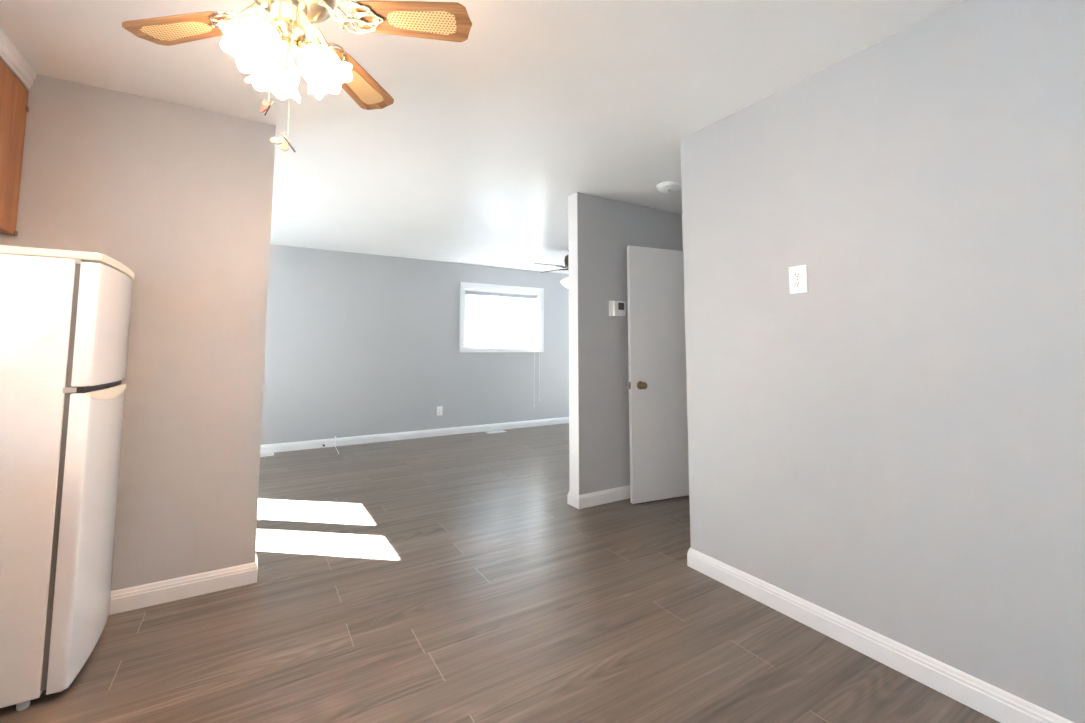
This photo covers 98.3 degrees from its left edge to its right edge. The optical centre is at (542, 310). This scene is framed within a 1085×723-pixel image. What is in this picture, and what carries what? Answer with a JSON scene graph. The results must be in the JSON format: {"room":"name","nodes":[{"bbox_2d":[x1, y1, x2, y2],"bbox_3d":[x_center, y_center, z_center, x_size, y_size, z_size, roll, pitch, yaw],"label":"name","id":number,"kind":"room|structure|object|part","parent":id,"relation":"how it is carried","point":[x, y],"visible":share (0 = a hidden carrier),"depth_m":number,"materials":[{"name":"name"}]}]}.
{"room":"dining area","nodes":[
{"label":"dining area","id":0,"kind":"room"},
{"bbox_2d":[0,74,275,590],"bbox_3d":[-2.067,0.160,2.234,1.287,2.440,0.123,3,-5,-31],"label":"wall","id":1,"kind":"structure","parent":0,"point":[180,196],"depth_m":2.31,"materials":[{"name":"grey paint"}]},
{"bbox_2d":[109,553,257,614],"bbox_3d":[-2.062,1.325,2.143,1.301,0.098,0.151,3,-5,-31],"label":"baseboard","id":2,"kind":"structure","parent":1,"relation":"attached to","point":[141,596],"depth_m":2.26,"materials":[{"name":"white paint"}]},
{"bbox_2d":[261,244,568,444],"bbox_3d":[-1.116,0.535,6.850,8.020,2.440,0.140,3,-5,-31],"label":"wall","id":3,"kind":"structure","parent":0,"point":[357,344],"depth_m":6.21,"materials":[{"name":"grey paint"}]},
{"bbox_2d":[260,417,568,453],"bbox_3d":[-1.076,1.695,6.690,7.740,0.098,0.014,3,-5,-31],"label":"baseboard","id":4,"kind":"structure","parent":3,"relation":"attached to","point":[311,444],"depth_m":6.21,"materials":[{"name":"white paint"}]},
{"bbox_2d":[437,406,442,415],"bbox_3d":[-1.425,1.388,6.503,0.082,0.126,0.009,3,-5,-31],"label":"wall outlet","id":5,"kind":"object","parent":3,"relation":"attached to","point":[439,408],"visible":1,"depth_m":6.50,"materials":[{"name":"white plastic"}]},
{"bbox_2d":[459,282,543,352],"bbox_3d":[-0.621,0.123,7.166,1.410,1.017,0.156,3,-5,-31],"label":"window","id":6,"kind":"structure","parent":3,"relation":"in","point":[534,347],"depth_m":7.17,"materials":[{"name":"white paint"}]},
{"bbox_3d":[-0.893,0.114,7.039,0.609,0.818,0.020,3,-5,-31],"label":"sash","id":7,"kind":"part","parent":6,"relation":"part of","materials":[{"name":"white paint"}]},
{"bbox_3d":[-0.643,0.128,7.203,1.252,0.862,0.050,3,-5,-31],"label":"frame","id":8,"kind":"part","parent":6,"relation":"part of","materials":[{"name":"white paint"}]},
{"bbox_2d":[465,288,539,400],"bbox_3d":[-0.591,0.584,7.094,1.254,1.786,0.086,3,-5,-31],"label":"window blind","id":9,"kind":"object","parent":6,"relation":"attached to","point":[468,291],"visible":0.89,"depth_m":7.18,"materials":[{"name":"white plastic"}]},
{"bbox_3d":[-0.610,-0.220,7.176,1.220,0.011,0.030,3,-5,-31],"label":"rail","id":10,"kind":"part","parent":9,"relation":"part of","materials":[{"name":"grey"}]},
{"bbox_3d":[-0.407,0.141,7.362,0.639,0.818,0.020,3,-5,-31],"label":"sash","id":11,"kind":"part","parent":6,"relation":"part of","materials":[{"name":"white paint"}]},
{"bbox_2d":[0,0,962,273],"bbox_3d":[1.104,-1.035,3.333,8.020,0.120,8.655,3,-5,-31],"label":"ceiling","id":12,"kind":"structure","parent":0,"point":[479,152],"depth_m":2.26,"materials":[{"name":"white paint"}]},
{"bbox_2d":[122,0,471,151],"bbox_3d":[-0.731,-0.787,1.319,1.006,0.701,1.002,3,-5,-31],"label":"ceiling fan","id":13,"kind":"object","parent":12,"relation":"hanging from","point":[259,47],"visible":1,"depth_m":1.39,"materials":[{"name":"brown wood"}]},
{"bbox_3d":[-1.127,-0.869,1.453,0.222,0.015,0.085,-1,-5,11],"label":"cane panel","id":14,"kind":"part","parent":13,"relation":"part of","materials":[{"name":"beige wicker"}]},
{"bbox_3d":[-1.104,-0.873,1.448,0.365,0.028,0.139,-1,-5,11],"label":"blade","id":15,"kind":"part","parent":13,"relation":"part of","materials":[{"name":"brown wood"}]},
{"bbox_3d":[-0.781,-0.721,1.258,0.147,0.150,0.146,3,-5,-31],"label":"lamp shade","id":16,"kind":"part","parent":13,"relation":"part of","materials":[{"name":"white glass"}]},
{"bbox_3d":[-0.772,-0.745,1.286,0.059,0.072,0.054,3,-5,-31],"label":"bulb","id":17,"kind":"part","parent":13,"relation":"part of","materials":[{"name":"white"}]},
{"bbox_3d":[-0.775,-0.570,1.315,0.028,0.045,0.028,3,-5,-31],"label":"butterfly pull","id":18,"kind":"part","parent":13,"relation":"part of","materials":[{"name":"red paint"}]},
{"bbox_3d":[-0.822,-0.706,1.438,0.150,0.150,0.150,3,-5,-31],"label":"lamp shade","id":19,"kind":"part","parent":13,"relation":"part of","materials":[{"name":"white glass"}]},
{"bbox_3d":[-0.716,-0.461,1.300,0.045,0.050,0.053,-2,-5,27],"label":"butterfly pull","id":20,"kind":"part","parent":13,"relation":"part of","materials":[{"name":"beige wood"}]},
{"bbox_3d":[-0.704,-0.659,1.310,0.002,0.362,0.002,3,-5,-31],"label":"pull chain","id":21,"kind":"part","parent":13,"relation":"part of","materials":[{"name":"beige"}]},
{"bbox_3d":[-0.666,-0.737,1.388,0.065,0.072,0.049,3,-5,-31],"label":"bulb","id":22,"kind":"part","parent":13,"relation":"part of","materials":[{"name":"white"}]},
{"bbox_3d":[-0.639,-0.710,1.391,0.149,0.150,0.149,3,-5,-31],"label":"lamp shade","id":23,"kind":"part","parent":13,"relation":"part of","materials":[{"name":"white glass"}]},
{"bbox_3d":[-0.688,-0.848,1.744,0.139,0.028,0.377,-1,-5,9],"label":"blade","id":24,"kind":"part","parent":13,"relation":"part of","materials":[{"name":"brown wood"}]},
{"bbox_3d":[-0.684,-0.843,1.766,0.085,0.015,0.234,-1,-5,9],"label":"cane panel","id":25,"kind":"part","parent":13,"relation":"part of","materials":[{"name":"beige wicker"}]},
{"bbox_3d":[-0.387,-0.875,1.413,0.347,0.028,0.139,0,-5,-6],"label":"blade","id":26,"kind":"part","parent":13,"relation":"part of","materials":[{"name":"brown wood"}]},
{"bbox_3d":[-0.364,-0.872,1.414,0.204,0.015,0.085,0,-5,-6],"label":"cane panel","id":27,"kind":"part","parent":13,"relation":"part of","materials":[{"name":"beige wicker"}]},
{"bbox_2d":[534,255,568,288],"bbox_3d":[0.366,-0.521,5.840,1.048,0.498,1.068,3,-5,-31],"label":"ceiling fan","id":28,"kind":"object","parent":12,"relation":"hanging from","point":[565,282],"visible":0.23,"depth_m":5.79,"materials":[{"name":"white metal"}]},
{"bbox_3d":[0.285,-0.348,5.803,0.142,0.147,0.142,-3,-5,32],"label":"lamp shade","id":29,"kind":"part","parent":28,"relation":"part of","materials":[{"name":"white glass"}]},
{"bbox_2d":[656,181,681,192],"bbox_3d":[0.965,-0.935,3.572,0.188,0.040,0.188,3,-5,-31],"label":"smoke detector","id":30,"kind":"object","parent":12,"relation":"attached to","point":[669,186],"visible":1,"depth_m":3.52,"materials":[{"name":"white plastic"}]},
{"bbox_2d":[0,423,999,722],"bbox_3d":[1.104,1.531,3.124,8.020,0.150,8.655,3,-5,-31],"label":"floor","id":31,"kind":"structure","parent":0,"point":[455,578],"depth_m":2.03,"materials":[{"name":"brown wood"}]},
{"bbox_2d":[0,245,133,710],"bbox_3d":[-2.068,0.565,1.729,0.715,1.551,0.568,3,-5,-31],"label":"refrigerator","id":32,"kind":"object","parent":31,"relation":"on","point":[65,315],"visible":1,"depth_m":1.63,"materials":[{"name":"white metal"}]},
{"bbox_3d":[-1.792,0.816,1.878,0.064,1.006,0.567,3,-5,-31],"label":"fridge door","id":33,"kind":"part","parent":32,"relation":"part of","materials":[{"name":"white metal"}]},
{"bbox_3d":[-1.792,0.067,1.939,0.064,0.450,0.567,3,-5,-31],"label":"freezer door","id":34,"kind":"part","parent":32,"relation":"part of","materials":[{"name":"white metal"}]},
{"bbox_3d":[-1.780,0.336,1.925,0.040,0.046,0.567,3,-5,-31],"label":"grip trim","id":35,"kind":"part","parent":32,"relation":"part of","materials":[{"name":"white plastic"}]},
{"bbox_2d":[260,452,273,456],"bbox_3d":[-3.200,1.629,5.281,0.305,0.006,0.145,3,-5,-31],"label":"floor vent","id":36,"kind":"object","parent":31,"relation":"in","point":[263,454],"visible":0.41,"depth_m":5.32,"materials":[{"name":"white metal"}]},
{"bbox_2d":[486,430,506,433],"bbox_3d":[-0.675,1.751,6.787,0.280,0.006,0.140,3,-5,-31],"label":"floor vent","id":37,"kind":"object","parent":31,"relation":"in","point":[498,431],"visible":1,"depth_m":6.80,"materials":[{"name":"white metal"}]},
{"bbox_2d":[577,192,682,494],"bbox_3d":[2.108,0.370,4.817,4.365,2.440,0.124,3,-5,-31],"label":"wall","id":38,"kind":"structure","parent":0,"point":[606,227],"depth_m":3.78,"materials":[{"name":"grey paint"}]},
{"bbox_2d":[568,192,578,494],"bbox_3d":[0.244,0.228,3.685,0.004,2.340,0.124,3,-5,-31],"label":"trim","id":39,"kind":"structure","parent":38,"relation":"attached to","point":[572,199],"depth_m":3.68,"materials":[{"name":"white paint"}]},
{"bbox_2d":[567,485,629,508],"bbox_3d":[2.102,1.535,4.718,4.379,0.098,0.152,3,-5,-31],"label":"baseboard","id":40,"kind":"structure","parent":38,"relation":"attached to","point":[587,500],"depth_m":3.62,"materials":[{"name":"white paint"}]},
{"bbox_2d":[609,301,625,316],"bbox_3d":[0.617,-0.018,3.842,0.160,0.128,0.032,3,-5,-31],"label":"thermostat","id":41,"kind":"object","parent":38,"relation":"attached to","point":[616,308],"visible":1,"depth_m":3.83,"materials":[{"name":"white plastic"}]},
{"bbox_2d":[681,0,1084,722],"bbox_3d":[1.883,0.065,1.076,0.120,2.440,3.875,3,-5,-31],"label":"wall","id":42,"kind":"structure","parent":0,"point":[894,445],"depth_m":1.76,"materials":[{"name":"grey paint"}]},
{"bbox_2d":[789,265,807,293],"bbox_3d":[1.167,-0.143,2.144,0.009,0.127,0.081,3,-5,-31],"label":"wall outlet","id":43,"kind":"object","parent":42,"relation":"attached to","point":[797,274],"visible":1,"depth_m":2.14,"materials":[{"name":"white plastic"}]},
{"bbox_2d":[793,272,800,277],"bbox_3d":[1.165,-0.164,2.145,0.003,0.025,0.034,3,-5,-31],"label":"socket","id":44,"kind":"object","parent":43,"relation":"attached to","point":[795,274],"depth_m":2.14,"materials":[{"name":"white plastic"}]},
{"bbox_2d":[794,281,800,286],"bbox_3d":[1.165,-0.122,2.141,0.003,0.025,0.034,3,-5,-31],"label":"socket","id":45,"kind":"object","parent":43,"relation":"attached to","point":[796,283],"depth_m":2.14,"materials":[{"name":"white plastic"}]},
{"bbox_2d":[687,547,1073,722],"bbox_3d":[2.338,1.254,1.266,1.224,0.098,3.889,3,-5,-31],"label":"baseboard","id":46,"kind":"structure","parent":42,"relation":"attached to","point":[1002,706],"depth_m":1.78,"materials":[{"name":"white paint"}]},
{"bbox_3d":[-2.258,0.074,1.181,0.140,2.440,8.375,3,-5,-31],"label":"wall","id":47,"kind":"structure","parent":0,"visible":0},
{"bbox_2d":[0,28,35,235],"bbox_3d":[-2.247,-0.732,1.695,0.343,0.750,0.726,3,-5,-31],"label":"upper cabinet","id":48,"kind":"object","parent":47,"relation":"attached to","point":[17,76],"visible":1,"depth_m":1.97,"materials":[{"name":"orange wood"}]},
{"bbox_3d":[-2.217,-0.670,1.921,0.019,0.660,0.357,3,-5,-31],"label":"cabinet door","id":49,"kind":"part","parent":48,"relation":"part of","materials":[{"name":"orange wood"}]},
{"bbox_3d":[-2.117,-1.059,1.802,0.038,0.080,0.726,3,-5,-31],"label":"crown moulding","id":50,"kind":"part","parent":48,"relation":"part of","materials":[{"name":"white paint"}]},
{"bbox_3d":[1.982,0.241,3.230,0.120,2.440,2.461,3,-5,-31],"label":"wall","id":51,"kind":"structure","parent":0,"visible":0},
{"bbox_2d":[627,245,688,503],"bbox_3d":[1.036,0.492,3.849,0.780,2.015,0.169,2,-5,-23],"label":"door","id":52,"kind":"structure","parent":51,"relation":"in","point":[658,422],"depth_m":3.78,"materials":[{"name":"white paint"}]},
{"bbox_3d":[0.791,0.586,3.669,0.054,0.054,0.048,2,-5,-23],"label":"knob","id":53,"kind":"part","parent":52,"relation":"part of","materials":[{"name":"gold metal"}]},
{"label":"outside","id":54,"kind":"structure","parent":0,"visible":0},
{"bbox_2d":[465,295,532,343],"bbox_3d":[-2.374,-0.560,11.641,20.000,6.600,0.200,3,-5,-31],"label":"window pane","id":55,"kind":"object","parent":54,"point":[481,311],"depth_m":12.19,"materials":[{"name":"grey"}]}
]}

